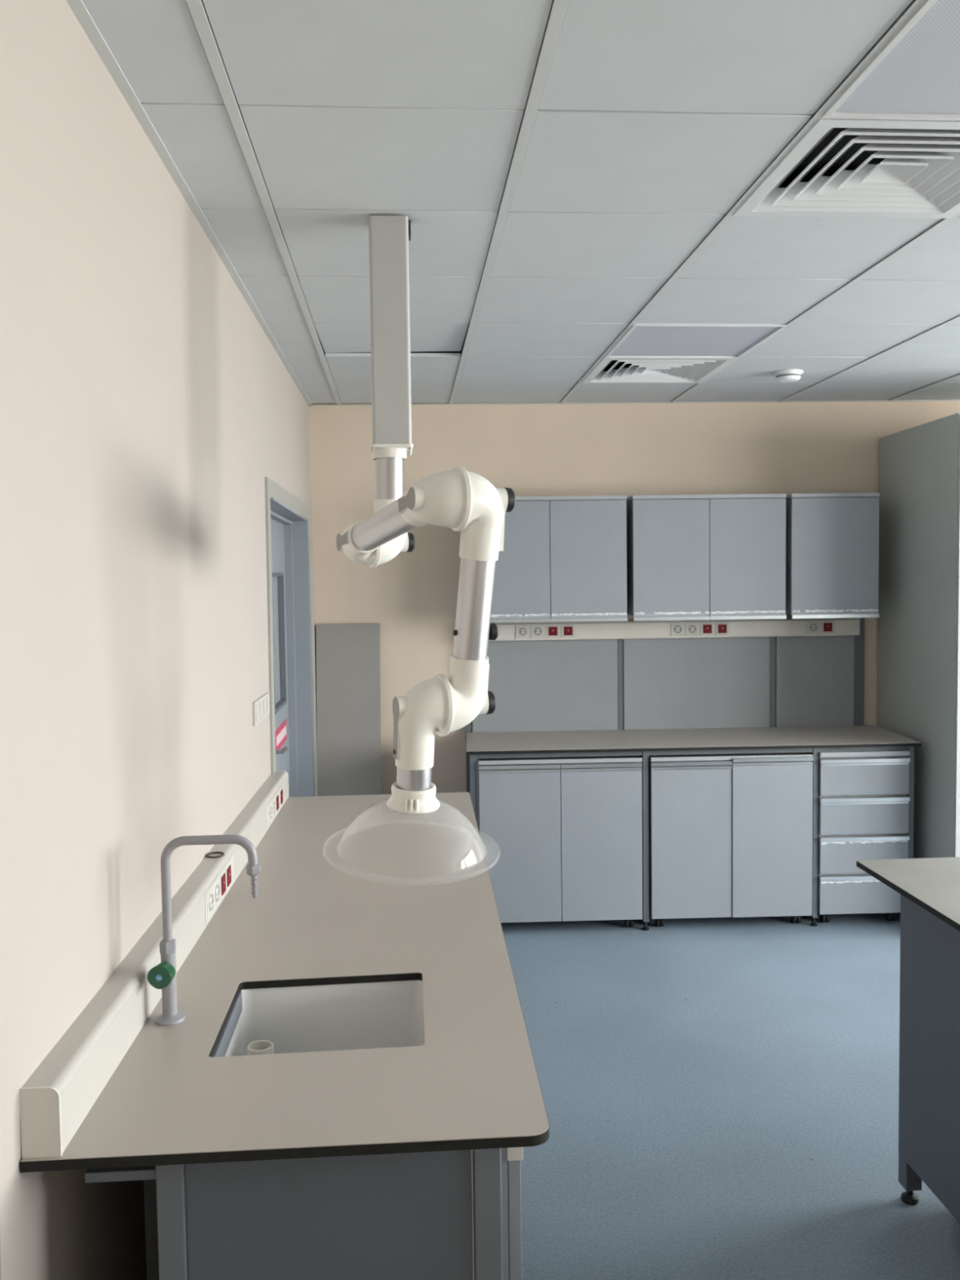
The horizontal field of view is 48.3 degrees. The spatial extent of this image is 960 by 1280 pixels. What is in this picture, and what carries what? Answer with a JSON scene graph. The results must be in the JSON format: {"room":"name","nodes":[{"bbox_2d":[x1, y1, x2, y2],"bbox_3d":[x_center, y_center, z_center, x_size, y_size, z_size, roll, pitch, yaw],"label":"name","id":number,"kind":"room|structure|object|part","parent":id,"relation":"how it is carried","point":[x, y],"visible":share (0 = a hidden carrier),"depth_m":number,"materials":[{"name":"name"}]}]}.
{"room":"laboratory","nodes":[
{"label":"laboratory","id":0,"kind":"room"},
{"bbox_2d":[0,0,316,1279],"bbox_3d":[-0.908,0.154,3.697,0.300,2.800,4.527,-1,3,-3],"label":"wall","id":1,"kind":"structure","parent":0,"point":[146,408],"depth_m":1.92,"materials":[{"name":"beige paint"}]},
{"bbox_2d":[19,770,288,1158],"bbox_3d":[-0.700,0.629,2.848,0.063,0.103,2.595,-1,3,-3],"label":"cable trunking","id":2,"kind":"object","parent":1,"relation":"attached to","point":[57,1097],"visible":1,"depth_m":1.91,"materials":[{"name":"white plastic"}]},
{"bbox_2d":[206,884,214,921],"bbox_3d":[-0.662,0.646,2.638,0.008,0.072,0.077,-1,3,-4],"label":"socket","id":3,"kind":"object","parent":2,"relation":"attached to","point":[210,887],"depth_m":2.63,"materials":[{"name":"white plastic"}]},
{"bbox_2d":[206,851,224,857],"bbox_3d":[-0.709,0.575,2.868,0.048,0.004,0.055,-1,3,-4],"label":"ring","id":4,"kind":"object","parent":2,"relation":"on","point":[214,852],"visible":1,"depth_m":2.86,"materials":[{"name":"grey metal"}]},
{"bbox_2d":[213,875,220,910],"bbox_3d":[-0.666,0.641,2.715,0.008,0.072,0.077,-1,3,-4],"label":"socket","id":5,"kind":"object","parent":2,"relation":"attached to","point":[216,878],"depth_m":2.71,"materials":[{"name":"white plastic"}]},
{"bbox_3d":[-0.672,0.638,2.772,0.002,0.076,0.380,-1,3,-3],"label":"plate","id":6,"kind":"part","parent":2,"relation":"part of","materials":[{"name":"white plastic"}]},
{"bbox_2d":[218,866,226,901],"bbox_3d":[-0.672,0.637,2.794,0.004,0.072,0.077,-1,3,-3],"label":"outlet","id":7,"kind":"object","parent":2,"relation":"attached to","point":[222,870],"depth_m":2.78,"materials":[{"name":"plastic"}]},
{"bbox_2d":[224,859,231,892],"bbox_3d":[-0.676,0.632,2.873,0.004,0.072,0.077,-1,3,-3],"label":"outlet","id":8,"kind":"object","parent":2,"relation":"attached to","point":[228,863],"depth_m":2.86,"materials":[{"name":"plastic"}]},
{"bbox_2d":[268,800,272,825],"bbox_3d":[-0.714,0.589,3.655,0.008,0.072,0.077,-1,3,-4],"label":"socket","id":9,"kind":"object","parent":2,"relation":"attached to","point":[270,802],"depth_m":3.65,"materials":[{"name":"white plastic"}]},
{"bbox_2d":[271,795,275,819],"bbox_3d":[-0.718,0.585,3.735,0.008,0.072,0.077,-1,3,-4],"label":"socket","id":10,"kind":"object","parent":2,"relation":"attached to","point":[273,797],"depth_m":3.73,"materials":[{"name":"white plastic"}]},
{"bbox_3d":[-0.724,0.581,3.800,0.002,0.076,0.450,-1,3,-3],"label":"plate","id":11,"kind":"part","parent":2,"relation":"part of","materials":[{"name":"white plastic"}]},
{"bbox_2d":[275,791,279,814],"bbox_3d":[-0.723,0.580,3.814,0.004,0.072,0.077,-1,3,-3],"label":"outlet","id":12,"kind":"object","parent":2,"relation":"attached to","point":[277,793],"depth_m":3.81,"materials":[{"name":"plastic"}]},
{"bbox_2d":[279,785,283,808],"bbox_3d":[-0.729,0.574,3.924,0.004,0.072,0.077,-1,3,-3],"label":"outlet","id":13,"kind":"object","parent":2,"relation":"attached to","point":[281,787],"depth_m":3.91,"materials":[{"name":"plastic"}]},
{"bbox_2d":[66,0,312,405],"bbox_3d":[-0.781,-1.144,3.635,0.029,0.003,4.522,-1,3,-4],"label":"trim","id":14,"kind":"structure","parent":1,"relation":"attached to","point":[78,8],"depth_m":2.35,"materials":[{"name":"paint"}]},
{"bbox_2d":[252,692,270,726],"bbox_3d":[-0.778,0.242,3.791,0.012,0.085,0.396,-1,3,-3],"label":"light switch","id":15,"kind":"object","parent":1,"relation":"attached to","point":[261,708],"visible":1,"depth_m":3.77,"materials":[{"name":"white plastic"}]},
{"bbox_2d":[264,476,317,796],"bbox_3d":[-0.895,0.417,4.859,0.184,2.145,1.580,-1,3,-4],"label":"door","id":16,"kind":"structure","parent":1,"relation":"in","point":[288,552],"depth_m":5.51,"materials":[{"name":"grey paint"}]},
{"bbox_3d":[-0.794,0.458,4.112,0.017,2.145,0.074,-1,3,-4],"label":"architrave","id":17,"kind":"part","parent":16,"relation":"part of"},
{"bbox_3d":[-0.995,0.004,5.150,0.006,0.630,0.460,-1,3,-4],"label":"vision pane","id":18,"kind":"part","parent":16,"relation":"part of","materials":[{"name":"glass"}]},
{"bbox_3d":[-0.914,0.503,4.898,0.058,0.027,0.131,-1,3,-4],"label":"handle","id":19,"kind":"part","parent":16,"relation":"part of","materials":[{"name":"metal"}]},
{"bbox_3d":[-0.848,-0.618,4.805,0.009,0.074,1.432,-1,3,-3],"label":"architrave","id":20,"kind":"part","parent":16,"relation":"part of","materials":[{"name":"beige paint"}]},
{"bbox_3d":[-0.871,0.374,5.614,0.026,2.145,0.074,-1,3,-4],"label":"architrave","id":21,"kind":"part","parent":16,"relation":"part of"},
{"bbox_2d":[81,0,959,404],"bbox_3d":[1.623,-1.170,2.111,7.799,0.163,8.100,-1,3,-4],"label":"ceiling","id":22,"kind":"structure","parent":0,"point":[568,176],"depth_m":2.57,"materials":[{"name":"paint"}]},
{"bbox_2d":[322,215,515,881],"bbox_3d":[-0.233,-0.299,2.522,0.393,1.570,0.784,-2,3,-21],"label":"extraction arm","id":23,"kind":"object","parent":22,"relation":"hanging from","point":[458,499],"visible":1,"depth_m":2.32},
{"bbox_3d":[-0.359,-0.256,2.788,0.002,0.048,0.115,-2,3,-22],"label":"plate","id":24,"kind":"part","parent":23,"relation":"part of","materials":[{"name":"white plastic"}]},
{"bbox_3d":[-0.181,0.190,2.313,0.002,0.136,0.053,-2,3,-22],"label":"plate","id":25,"kind":"part","parent":23,"relation":"part of","materials":[{"name":"white plastic"}]},
{"bbox_3d":[-0.153,-0.294,2.244,0.002,0.048,0.115,-2,3,-22],"label":"plate","id":26,"kind":"part","parent":23,"relation":"part of","materials":[{"name":"white plastic"}]},
{"bbox_3d":[-0.191,-0.263,2.890,0.018,0.053,0.053,-2,3,-22],"label":"knob","id":27,"kind":"part","parent":23,"relation":"part of","materials":[{"name":"black plastic"}]},
{"bbox_2d":[322,798,500,881],"bbox_3d":[-0.152,0.425,2.379,0.392,0.138,0.390,-1,3,-4],"label":"hood","id":28,"kind":"object","parent":23,"relation":"attached to","point":[421,806],"depth_m":2.32,"materials":[{"name":"plastic"}]},
{"bbox_3d":[0.019,0.139,2.388,0.018,0.053,0.053,-2,3,-22],"label":"knob","id":29,"kind":"part","parent":23,"relation":"part of","materials":[{"name":"black plastic"}]},
{"bbox_3d":[0.025,-0.018,2.350,0.020,0.039,0.039,-2,3,-22],"label":"damper knob","id":30,"kind":"part","parent":23,"relation":"part of","materials":[{"name":"black plastic"}]},
{"bbox_3d":[0.059,-0.300,2.293,0.018,0.053,0.053,-2,3,-22],"label":"knob","id":31,"kind":"part","parent":23,"relation":"part of","materials":[{"name":"black plastic"}]},
{"bbox_2d":[581,357,737,383],"bbox_3d":[0.807,-1.281,4.928,0.590,0.095,0.590,-1,3,-4],"label":"ceiling vent","id":32,"kind":"object","parent":22,"relation":"in","point":[609,371],"visible":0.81,"depth_m":4.98,"materials":[{"name":"white metal"}]},
{"bbox_2d":[604,323,787,358],"bbox_3d":[0.851,-1.205,4.332,0.590,0.011,0.590,-1,3,-4],"label":"ceiling light","id":33,"kind":"object","parent":22,"relation":"in","point":[642,340],"visible":1,"depth_m":4.31,"materials":[{"name":"white plastic"}]},
{"bbox_2d":[773,368,803,382],"bbox_3d":[1.442,-1.230,5.006,0.132,0.045,0.132,-1,3,-4],"label":"smoke detector","id":34,"kind":"object","parent":22,"relation":"attached to","point":[789,375],"visible":1,"depth_m":4.96,"materials":[{"name":"white plastic"}]},
{"bbox_2d":[733,118,959,218],"bbox_3d":[0.979,-1.149,2.537,0.590,0.095,0.590,-1,3,-4],"label":"ceiling vent","id":35,"kind":"object","parent":22,"relation":"in","point":[841,167],"visible":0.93,"depth_m":2.60,"materials":[{"name":"white metal"}]},
{"bbox_2d":[822,0,959,120],"bbox_3d":[1.023,-1.073,1.942,0.590,0.011,0.590,-1,3,-4],"label":"ceiling light","id":36,"kind":"object","parent":22,"relation":"in","point":[916,76],"visible":1,"depth_m":2.05,"materials":[{"name":"white plastic"}]},
{"bbox_2d":[308,389,959,794],"bbox_3d":[2.303,-0.019,6.021,7.300,2.800,0.141,-1,3,-2],"label":"wall","id":37,"kind":"structure","parent":0,"point":[628,450],"depth_m":5.84,"materials":[{"name":"beige paint"}]},
{"bbox_2d":[307,400,959,405],"bbox_3d":[2.389,-1.311,5.873,6.700,0.003,0.031,-1,3,-2],"label":"trim","id":38,"kind":"structure","parent":37,"relation":"attached to","point":[868,400],"depth_m":5.81,"materials":[{"name":"paint"}]},
{"bbox_2d":[500,911,959,1279],"bbox_3d":[1.721,1.632,2.273,6.900,0.060,8.100,-1,3,-4],"label":"floor","id":39,"kind":"structure","parent":0,"point":[720,1095],"depth_m":3.56,"materials":[{"name":"blue plastic"}]},
{"bbox_2d":[84,991,502,1279],"bbox_3d":[-0.367,1.142,2.904,0.634,0.903,2.500,-1,3,-4],"label":"base cabinet","id":40,"kind":"object","parent":39,"relation":"on","point":[437,1215],"visible":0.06,"depth_m":1.65,"materials":[{"name":"grey metal"}]},
{"bbox_3d":[-0.547,0.815,1.643,0.108,0.016,0.028,-1,3,-4],"label":"cantilever rail","id":41,"kind":"part","parent":40,"relation":"part of","materials":[{"name":"grey metal"}]},
{"bbox_3d":[-0.597,1.156,2.888,0.020,0.823,2.390,-1,3,-4],"label":"panel","id":42,"kind":"part","parent":40,"relation":"part of","materials":[{"name":"grey metal"}]},
{"bbox_3d":[-0.467,1.198,1.667,0.042,0.873,0.045,-1,3,-4],"label":"leg","id":43,"kind":"part","parent":40,"relation":"part of","materials":[{"name":"grey metal"}]},
{"bbox_3d":[-0.562,0.717,2.866,0.040,0.045,2.410,-1,3,-4],"label":"rail","id":44,"kind":"part","parent":40,"relation":"part of","materials":[{"name":"grey metal"}]},
{"bbox_2d":[20,791,549,1172],"bbox_3d":[-0.353,0.683,2.873,0.812,0.017,2.602,-1,3,-4],"label":"countertop","id":45,"kind":"structure","parent":40,"relation":"on","point":[473,1083],"depth_m":2.02,"materials":[{"name":"beige laminate"}]},
{"bbox_2d":[146,834,260,1026],"bbox_3d":[-0.519,0.547,2.026,0.207,0.354,0.078,-1,3,-4],"label":"tap","id":46,"kind":"object","parent":45,"relation":"on","point":[162,976],"visible":1,"depth_m":2.02,"materials":[{"name":"grey metal"}]},
{"bbox_3d":[-0.595,0.626,2.005,0.048,0.046,0.031,0,3,5],"label":"valve knob","id":47,"kind":"part","parent":46,"relation":"part of","materials":[{"name":"green plastic"}]},
{"bbox_3d":[-0.512,0.471,2.034,0.182,0.204,0.018,-1,3,-4],"label":"spout","id":48,"kind":"part","parent":46,"relation":"part of","materials":[{"name":"grey metal"}]},
{"bbox_2d":[225,980,424,1056],"bbox_3d":[-0.297,0.941,2.089,0.433,0.412,0.419,-1,3,-4],"label":"sink","id":49,"kind":"object","parent":45,"relation":"in","point":[390,1014],"visible":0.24,"depth_m":2.26,"materials":[{"name":"white ceramic"}]},
{"bbox_3d":[-0.226,1.185,1.677,0.440,0.811,0.018,-1,3,-4],"label":"panel","id":50,"kind":"part","parent":40,"relation":"part of","materials":[{"name":"grey laminate"}]},
{"bbox_3d":[0.015,1.190,1.701,0.043,0.873,0.045,-1,3,-4],"label":"leg","id":51,"kind":"part","parent":40,"relation":"part of","materials":[{"name":"grey metal"}]},
{"bbox_2d":[315,622,382,795],"bbox_3d":[-0.703,0.677,5.756,0.344,1.524,0.229,-1,3,-2],"label":"wall panel","id":52,"kind":"object","parent":39,"relation":"on","point":[348,655],"visible":0.6,"depth_m":5.77,"materials":[{"name":"grey laminate"}]},
{"bbox_2d":[501,1146,523,1279],"bbox_3d":[-0.191,1.198,2.107,0.474,0.870,0.788,-1,3,-4],"label":"table leg","id":53,"kind":"object","parent":39,"relation":"on","point":[511,1157],"visible":0.16,"depth_m":1.72,"materials":[{"name":"metal"}]},
{"bbox_3d":[-0.179,0.921,1.708,0.449,0.273,0.016,-1,3,-4],"label":"panel","id":54,"kind":"part","parent":53,"relation":"part of","materials":[{"name":"grey metal"}]},
{"bbox_3d":[0.046,1.182,1.927,0.020,0.723,0.391,-1,3,-4],"label":"door","id":55,"kind":"part","parent":53,"relation":"part of","materials":[{"name":"grey metal"}]},
{"bbox_2d":[475,755,642,927],"bbox_3d":[0.389,1.002,5.524,0.802,0.867,0.548,-1,3,-2],"label":"base cabinet","id":56,"kind":"object","parent":39,"relation":"on","point":[566,832],"visible":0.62,"depth_m":5.26,"materials":[{"name":"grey laminate"}]},
{"bbox_3d":[0.193,0.619,5.233,0.398,0.020,0.024,-1,3,-2],"label":"grip rail","id":57,"kind":"part","parent":56,"relation":"part of","materials":[{"name":"metal"}]},
{"bbox_3d":[0.198,1.012,5.260,0.398,0.756,0.018,-1,3,-2],"label":"door","id":58,"kind":"part","parent":56,"relation":"part of","materials":[{"name":"grey metal"}]},
{"bbox_3d":[0.599,1.005,5.274,0.398,0.756,0.018,-1,3,-2],"label":"door","id":59,"kind":"part","parent":56,"relation":"part of","materials":[{"name":"grey metal"}]},
{"bbox_3d":[0.594,0.612,5.247,0.398,0.020,0.024,-1,3,-2],"label":"grip rail","id":60,"kind":"part","parent":56,"relation":"part of","materials":[{"name":"metal"}]},
{"bbox_2d":[465,617,864,794],"bbox_3d":[1.020,0.321,5.891,2.200,2.170,0.056,-1,3,-2],"label":"backsplash panel","id":61,"kind":"object","parent":39,"relation":"on","point":[799,681],"visible":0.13,"depth_m":5.86,"materials":[{"name":"grey metal"}]},
{"bbox_3d":[0.357,0.517,5.859,0.796,1.200,0.018,-1,3,-2],"label":"spine panel","id":62,"kind":"part","parent":61,"relation":"part of","materials":[{"name":"grey laminate"}]},
{"bbox_2d":[490,495,627,622],"bbox_3d":[0.355,-0.422,5.641,0.793,0.645,0.312,-1,3,-2],"label":"upper cabinet","id":63,"kind":"object","parent":61,"relation":"attached to","point":[562,558],"visible":0.84,"depth_m":5.50,"materials":[{"name":"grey laminate"}]},
{"bbox_3d":[0.162,-0.411,5.500,0.394,0.600,0.019,-1,3,-2],"label":"door","id":64,"kind":"part","parent":63,"relation":"part of","materials":[{"name":"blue laminate"}]},
{"bbox_3d":[0.166,-0.100,5.510,0.394,0.022,0.029,-1,3,-2],"label":"grip rail","id":65,"kind":"part","parent":63,"relation":"part of","materials":[{"name":"metal"}]},
{"bbox_3d":[0.351,-0.734,5.629,0.793,0.020,0.301,-1,3,-2],"label":"panel","id":66,"kind":"part","parent":63,"relation":"part of","materials":[{"name":"grey metal"}]},
{"bbox_3d":[0.558,-0.417,5.514,0.394,0.600,0.019,-1,3,-2],"label":"door","id":67,"kind":"part","parent":63,"relation":"part of","materials":[{"name":"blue laminate"}]},
{"bbox_3d":[0.562,-0.106,5.524,0.394,0.022,0.029,-1,3,-2],"label":"grip rail","id":68,"kind":"part","parent":63,"relation":"part of","materials":[{"name":"metal"}]},
{"bbox_2d":[488,617,859,640],"bbox_3d":[1.011,-0.057,5.812,2.108,0.094,0.061,-1,3,-2],"label":"cable trunking","id":69,"kind":"object","parent":61,"relation":"attached to","point":[821,626],"visible":1,"depth_m":5.79,"materials":[{"name":"beige plastic"}]},
{"bbox_2d":[515,624,530,638],"bbox_3d":[0.231,-0.045,5.758,0.077,0.072,0.009,-1,3,-4],"label":"socket","id":70,"kind":"object","parent":69,"relation":"attached to","point":[522,631],"depth_m":5.76,"materials":[{"name":"white plastic"}]},
{"bbox_2d":[530,624,545,638],"bbox_3d":[0.312,-0.046,5.761,0.077,0.072,0.009,-1,3,-4],"label":"socket","id":71,"kind":"object","parent":69,"relation":"attached to","point":[537,631],"depth_m":5.76,"materials":[{"name":"white plastic"}]},
{"bbox_3d":[0.354,-0.044,5.766,0.336,0.084,0.002,-1,3,-2],"label":"plate","id":72,"kind":"part","parent":69,"relation":"part of","materials":[{"name":"white plastic"}]},
{"bbox_2d":[546,624,559,638],"bbox_3d":[0.393,-0.047,5.765,0.077,0.072,0.004,-1,3,-2],"label":"outlet","id":73,"kind":"object","parent":69,"relation":"attached to","point":[553,631],"depth_m":5.76,"materials":[{"name":"plastic"}]},
{"bbox_2d":[560,624,575,637],"bbox_3d":[0.475,-0.048,5.768,0.077,0.072,0.004,-1,3,-2],"label":"outlet","id":74,"kind":"object","parent":69,"relation":"attached to","point":[566,630],"depth_m":5.77,"materials":[{"name":"plastic"}]},
{"bbox_2d":[671,622,684,635],"bbox_3d":[1.069,-0.057,5.788,0.077,0.072,0.009,-1,3,-4],"label":"socket","id":75,"kind":"object","parent":69,"relation":"attached to","point":[677,628],"depth_m":5.79,"materials":[{"name":"white plastic"}]},
{"bbox_2d":[685,622,699,635],"bbox_3d":[1.149,-0.059,5.790,0.077,0.072,0.009,-1,3,-4],"label":"socket","id":76,"kind":"object","parent":69,"relation":"attached to","point":[692,628],"depth_m":5.79,"materials":[{"name":"white plastic"}]},
{"bbox_3d":[1.185,-0.056,5.795,0.336,0.084,0.002,-1,3,-2],"label":"plate","id":77,"kind":"part","parent":69,"relation":"part of","materials":[{"name":"white plastic"}]},
{"bbox_2d":[700,622,714,635],"bbox_3d":[1.229,-0.060,5.795,0.077,0.072,0.004,-1,3,-2],"label":"outlet","id":78,"kind":"object","parent":69,"relation":"attached to","point":[707,628],"depth_m":5.79,"materials":[{"name":"plastic"}]},
{"bbox_2d":[715,622,729,635],"bbox_3d":[1.311,-0.061,5.797,0.077,0.072,0.004,-1,3,-2],"label":"outlet","id":79,"kind":"object","parent":69,"relation":"attached to","point":[721,628],"depth_m":5.79,"materials":[{"name":"plastic"}]},
{"bbox_2d":[805,620,820,634],"bbox_3d":[1.808,-0.069,5.814,0.077,0.072,0.009,-1,3,-4],"label":"socket","id":80,"kind":"object","parent":69,"relation":"attached to","point":[812,627],"depth_m":5.81,"materials":[{"name":"white plastic"}]},
{"bbox_3d":[1.848,-0.066,5.819,0.168,0.084,0.001,-1,3,-2],"label":"plate","id":81,"kind":"part","parent":69,"relation":"part of","materials":[{"name":"white plastic"}]},
{"bbox_2d":[820,620,835,633],"bbox_3d":[1.888,-0.070,5.818,0.077,0.072,0.004,-1,3,-2],"label":"outlet","id":82,"kind":"object","parent":69,"relation":"attached to","point":[826,626],"depth_m":5.81,"materials":[{"name":"plastic"}]},
{"bbox_3d":[1.191,0.504,5.889,0.805,1.200,0.018,-1,3,-2],"label":"spine panel","id":83,"kind":"part","parent":61,"relation":"part of","materials":[{"name":"grey laminate"}]},
{"bbox_2d":[626,493,786,621],"bbox_3d":[1.180,-0.434,5.670,0.796,0.645,0.312,-1,3,-2],"label":"upper cabinet","id":84,"kind":"object","parent":61,"relation":"attached to","point":[690,557],"visible":0.97,"depth_m":5.53,"materials":[{"name":"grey laminate"}]},
{"bbox_3d":[0.986,-0.423,5.529,0.395,0.600,0.019,-1,3,-2],"label":"door","id":85,"kind":"part","parent":84,"relation":"part of","materials":[{"name":"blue laminate"}]},
{"bbox_3d":[0.990,-0.113,5.539,0.395,0.022,0.029,-1,3,-2],"label":"grip rail","id":86,"kind":"part","parent":84,"relation":"part of","materials":[{"name":"metal"}]},
{"bbox_3d":[1.176,-0.747,5.657,0.796,0.020,0.301,-1,3,-2],"label":"panel","id":87,"kind":"part","parent":84,"relation":"part of","materials":[{"name":"grey metal"}]},
{"bbox_3d":[1.384,-0.429,5.543,0.395,0.600,0.019,-1,3,-2],"label":"door","id":88,"kind":"part","parent":84,"relation":"part of","materials":[{"name":"blue laminate"}]},
{"bbox_3d":[1.388,-0.118,5.553,0.395,0.022,0.029,-1,3,-2],"label":"grip rail","id":89,"kind":"part","parent":84,"relation":"part of","materials":[{"name":"metal"}]},
{"bbox_3d":[1.846,0.494,5.912,0.432,1.200,0.018,-1,3,-2],"label":"spine panel","id":90,"kind":"part","parent":61,"relation":"part of","materials":[{"name":"grey laminate"}]},
{"bbox_2d":[785,492,879,618],"bbox_3d":[1.835,-0.444,5.692,0.460,0.645,0.312,-1,3,-2],"label":"upper cabinet","id":91,"kind":"object","parent":61,"relation":"attached to","point":[833,539],"visible":0.9,"depth_m":5.55,"materials":[{"name":"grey laminate"}]},
{"bbox_3d":[1.831,-0.757,5.680,0.460,0.020,0.301,-1,3,-2],"label":"panel","id":92,"kind":"part","parent":91,"relation":"part of","materials":[{"name":"grey laminate"}]},
{"bbox_3d":[1.845,-0.125,5.569,0.457,0.022,0.029,-1,3,-2],"label":"grip rail","id":93,"kind":"part","parent":91,"relation":"part of","materials":[{"name":"metal"}]},
{"bbox_2d":[469,746,914,930],"bbox_3d":[1.048,0.972,5.582,2.212,0.904,0.575,-1,3,-2],"label":"frame","id":94,"kind":"object","parent":39,"relation":"on","point":[644,755],"visible":0.42,"depth_m":5.29,"materials":[{"name":"grey metal"}]},
{"bbox_3d":[-0.030,0.981,5.279,0.032,0.859,0.045,-1,3,-2],"label":"post","id":95,"kind":"part","parent":94,"relation":"part of","materials":[{"name":"grey metal"}]},
{"bbox_3d":[0.390,0.560,5.268,0.818,0.028,0.032,-1,3,-2],"label":"rail","id":96,"kind":"part","parent":94,"relation":"part of","materials":[{"name":"grey metal"}]},
{"bbox_3d":[0.819,0.968,5.308,0.030,0.859,0.045,-1,3,-2],"label":"post","id":97,"kind":"part","parent":94,"relation":"part of","materials":[{"name":"grey metal"}]},
{"bbox_2d":[466,724,921,754],"bbox_3d":[1.060,0.513,5.554,2.277,0.016,0.638,-1,3,-2],"label":"countertop","id":98,"kind":"structure","parent":94,"relation":"on","point":[870,735],"depth_m":5.47,"materials":[{"name":"grey laminate"}]},
{"bbox_3d":[1.237,0.547,5.297,0.818,0.028,0.032,-1,3,-2],"label":"rail","id":99,"kind":"part","parent":94,"relation":"part of","materials":[{"name":"grey metal"}]},
{"bbox_3d":[1.664,0.955,5.338,0.026,0.859,0.045,-1,3,-2],"label":"post","id":100,"kind":"part","parent":94,"relation":"part of","materials":[{"name":"grey metal"}]},
{"bbox_3d":[1.899,0.537,5.321,0.454,0.028,0.032,-1,3,-2],"label":"rail","id":101,"kind":"part","parent":94,"relation":"part of","materials":[{"name":"grey metal"}]},
{"bbox_3d":[2.145,0.948,5.355,0.028,0.859,0.045,-1,3,-2],"label":"post","id":102,"kind":"part","parent":94,"relation":"part of","materials":[{"name":"grey metal"}]},
{"bbox_2d":[638,752,813,926],"bbox_3d":[1.235,0.989,5.551,0.802,0.867,0.554,-1,3,-2],"label":"base cabinet","id":103,"kind":"object","parent":39,"relation":"on","point":[729,834],"visible":0.8,"depth_m":5.28,"materials":[{"name":"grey laminate"}]},
{"bbox_3d":[1.043,0.999,5.290,0.398,0.756,0.018,-1,3,-2],"label":"door","id":104,"kind":"part","parent":103,"relation":"part of","materials":[{"name":"blue laminate"}]},
{"bbox_3d":[1.038,0.606,5.263,0.398,0.020,0.024,-1,3,-2],"label":"grip rail","id":105,"kind":"part","parent":103,"relation":"part of","materials":[{"name":"metal"}]},
{"bbox_3d":[1.444,0.986,5.296,0.398,0.770,0.016,-1,3,-2],"label":"door","id":106,"kind":"part","parent":103,"relation":"part of","materials":[{"name":"blue laminate"}]},
{"bbox_3d":[1.439,0.586,5.270,0.398,0.020,0.024,-1,3,-2],"label":"grip rail","id":107,"kind":"part","parent":103,"relation":"part of","materials":[{"name":"metal"}]},
{"bbox_2d":[805,750,910,922],"bbox_3d":[1.896,0.974,5.576,0.446,0.876,0.548,-1,3,-2],"label":"drawer unit","id":108,"kind":"object","parent":39,"relation":"on","point":[863,799],"visible":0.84,"depth_m":5.31,"materials":[{"name":"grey metal"}]},
{"bbox_3d":[1.908,1.181,5.326,0.446,0.021,0.024,-1,3,-2],"label":"grip rail","id":109,"kind":"part","parent":108,"relation":"part of","materials":[{"name":"metal"}]},
{"bbox_3d":[1.909,1.277,5.336,0.442,0.169,0.018,-1,3,-2],"label":"drawer","id":110,"kind":"part","parent":108,"relation":"part of","materials":[{"name":"blue laminate"}]},
{"bbox_3d":[1.907,1.077,5.325,0.442,0.162,0.018,-1,3,-2],"label":"drawer","id":111,"kind":"part","parent":108,"relation":"part of","materials":[{"name":"blue laminate"}]},
{"bbox_3d":[1.905,0.984,5.315,0.446,0.021,0.024,-1,3,-2],"label":"grip rail","id":112,"kind":"part","parent":108,"relation":"part of","materials":[{"name":"metal"}]},
{"bbox_3d":[1.904,0.881,5.314,0.442,0.162,0.018,-1,3,-2],"label":"drawer","id":113,"kind":"part","parent":108,"relation":"part of","materials":[{"name":"grey metal"}]},
{"bbox_3d":[1.903,0.789,5.304,0.446,0.021,0.024,-1,3,-2],"label":"grip rail","id":114,"kind":"part","parent":108,"relation":"part of","materials":[{"name":"metal"}]},
{"bbox_3d":[1.901,0.686,5.303,0.442,0.161,0.018,-1,3,-2],"label":"drawer","id":115,"kind":"part","parent":108,"relation":"part of","materials":[{"name":"grey metal"}]},
{"bbox_3d":[1.900,0.594,5.293,0.446,0.021,0.024,-1,3,-2],"label":"grip rail","id":116,"kind":"part","parent":108,"relation":"part of","materials":[{"name":"metal"}]},
{"bbox_2d":[877,413,959,858],"bbox_3d":[2.670,0.160,5.478,0.900,2.495,0.950,-1,3,-2],"label":"tall cabinet","id":117,"kind":"object","parent":39,"relation":"on","point":[918,664],"visible":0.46,"depth_m":5.34,"materials":[{"name":"grey metal"}]},
{"bbox_3d":[2.461,0.157,5.037,0.447,2.415,0.019,-1,3,-2],"label":"door","id":118,"kind":"part","parent":117,"relation":"part of","materials":[{"name":"grey metal"}]},
{"bbox_2d":[897,893,959,1223],"bbox_3d":[2.024,1.170,1.846,1.538,0.903,2.418,-1,3,-4],"label":"base cabinet","id":119,"kind":"object","parent":39,"relation":"on","point":[929,1151],"visible":0.88,"depth_m":2.82,"materials":[{"name":"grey metal"}]},
{"bbox_2d":[856,857,959,931],"bbox_3d":[2.010,0.709,1.862,1.651,0.017,2.642,-1,3,-4],"label":"countertop","id":120,"kind":"structure","parent":119,"relation":"on","point":[933,884],"depth_m":2.91,"materials":[{"name":"beige laminate"}]},
{"bbox_3d":[1.201,1.485,2.993,0.045,0.083,0.050,-1,3,-4],"label":"leg","id":121,"kind":"part","parent":119,"relation":"part of","materials":[{"name":"grey metal"}]}
]}

